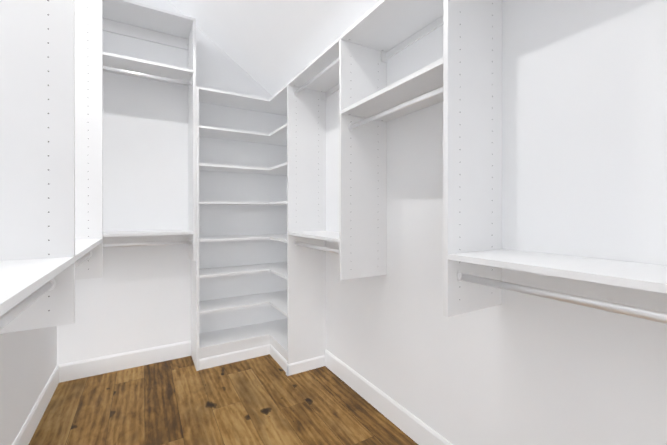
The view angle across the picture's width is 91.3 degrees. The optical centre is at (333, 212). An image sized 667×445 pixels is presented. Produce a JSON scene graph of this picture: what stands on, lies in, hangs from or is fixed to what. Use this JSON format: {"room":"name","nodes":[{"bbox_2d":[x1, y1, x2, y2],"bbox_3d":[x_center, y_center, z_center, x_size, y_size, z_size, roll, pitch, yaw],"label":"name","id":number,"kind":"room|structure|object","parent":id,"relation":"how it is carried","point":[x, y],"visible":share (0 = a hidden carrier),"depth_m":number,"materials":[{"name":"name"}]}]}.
{"room":"walk-in closet","nodes":[
{"label":"walk-in closet","id":0,"kind":"room"},
{"bbox_2d":[0,326,56,444],"bbox_3d":[-1.308,-0.697,0.965,0.100,4.100,3.900,0,0,-30],"label":"wall","id":1,"kind":"structure","parent":0,"point":[28,361],"depth_m":1.84,"materials":[{"name":"paint"}]},
{"bbox_2d":[12,365,58,444],"bbox_3d":[-1.495,1.282,1.403,0.014,0.140,2.766,0,0,-30],"label":"baseboard","id":2,"kind":"structure","parent":1,"relation":"attached to","point":[28,429],"depth_m":2.08,"materials":[{"name":"white"}]},
{"bbox_2d":[0,0,102,333],"bbox_3d":[-1.143,-0.617,1.149,0.368,2.060,1.979,0,0,-30],"label":"closet","id":3,"kind":"object","parent":1,"relation":"attached to","point":[51,159],"visible":1,"depth_m":1.18,"materials":[{"name":"white wood"}]},
{"bbox_2d":[57,0,286,365],"bbox_3d":[-1.365,-0.703,3.133,1.990,4.100,0.100,0,0,-30],"label":"wall","id":4,"kind":"structure","parent":0,"point":[134,298],"depth_m":3.00,"materials":[{"name":"paint"}]},
{"bbox_2d":[59,340,190,382],"bbox_3d":[-1.765,1.278,2.839,0.970,0.140,0.014,0,0,-30],"label":"baseboard","id":5,"kind":"structure","parent":4,"relation":"attached to","point":[98,366],"depth_m":2.80,"materials":[{"name":"white wood"}]},
{"bbox_2d":[102,0,195,260],"bbox_3d":[-1.683,-0.621,2.682,0.983,2.060,0.356,0,0,-30],"label":"closet","id":6,"kind":"object","parent":4,"relation":"attached to","point":[132,19],"visible":0.54,"depth_m":2.77,"materials":[{"name":"white wood"}]},
{"bbox_2d":[29,354,417,444],"bbox_3d":[-0.406,1.377,1.498,2.190,0.050,3.900,0,0,-30],"label":"floor","id":7,"kind":"structure","parent":0,"point":[264,400],"depth_m":2.24,"materials":[{"name":"brown wood"}]},
{"bbox_2d":[191,83,325,375],"bbox_3d":[-0.706,0.133,2.981,1.004,2.430,0.830,0,0,-30],"label":"shelving unit","id":8,"kind":"object","parent":7,"relation":"on","point":[293,342],"visible":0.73,"depth_m":2.85,"materials":[{"name":"white wood"}]},
{"bbox_2d":[168,0,379,95],"bbox_3d":[-0.406,-1.859,1.490,1.990,1.513,3.700,0,0,-30],"label":"ceiling","id":9,"kind":"structure","parent":0,"point":[272,47],"depth_m":2.67,"materials":[{"name":"paint"}]},
{"bbox_2d":[326,0,666,444],"bbox_3d":[0.496,-0.700,2.020,0.100,4.100,3.900,0,0,-30],"label":"wall","id":10,"kind":"structure","parent":0,"point":[584,128],"depth_m":1.32,"materials":[{"name":"paint"}]},
{"bbox_2d":[288,38,338,253],"bbox_3d":[-0.017,-0.402,2.444,0.356,1.358,0.810,0,0,-30],"label":"closet","id":11,"kind":"object","parent":10,"relation":"attached to","point":[320,72],"visible":0.6,"depth_m":2.46,"materials":[{"name":"white wood"}]},
{"bbox_2d":[325,349,452,444],"bbox_3d":[0.654,1.282,1.642,0.014,0.140,2.878,0,0,-30],"label":"baseboard","id":12,"kind":"structure","parent":10,"relation":"attached to","point":[412,426],"depth_m":2.15,"materials":[{"name":"white wood"}]},
{"bbox_2d":[339,0,442,279],"bbox_3d":[0.388,-0.334,1.751,0.356,1.490,0.816,0,0,-30],"label":"closet","id":13,"kind":"object","parent":10,"relation":"attached to","point":[373,39],"visible":0.9,"depth_m":2.01,"materials":[{"name":"white wood"}]},
{"bbox_2d":[443,0,666,323],"bbox_3d":[0.902,-0.331,0.871,0.356,1.490,1.244,0,0,-30],"label":"closet","id":14,"kind":"object","parent":10,"relation":"attached to","point":[477,258],"visible":1,"depth_m":1.33,"materials":[{"name":"white wood"}]}
]}

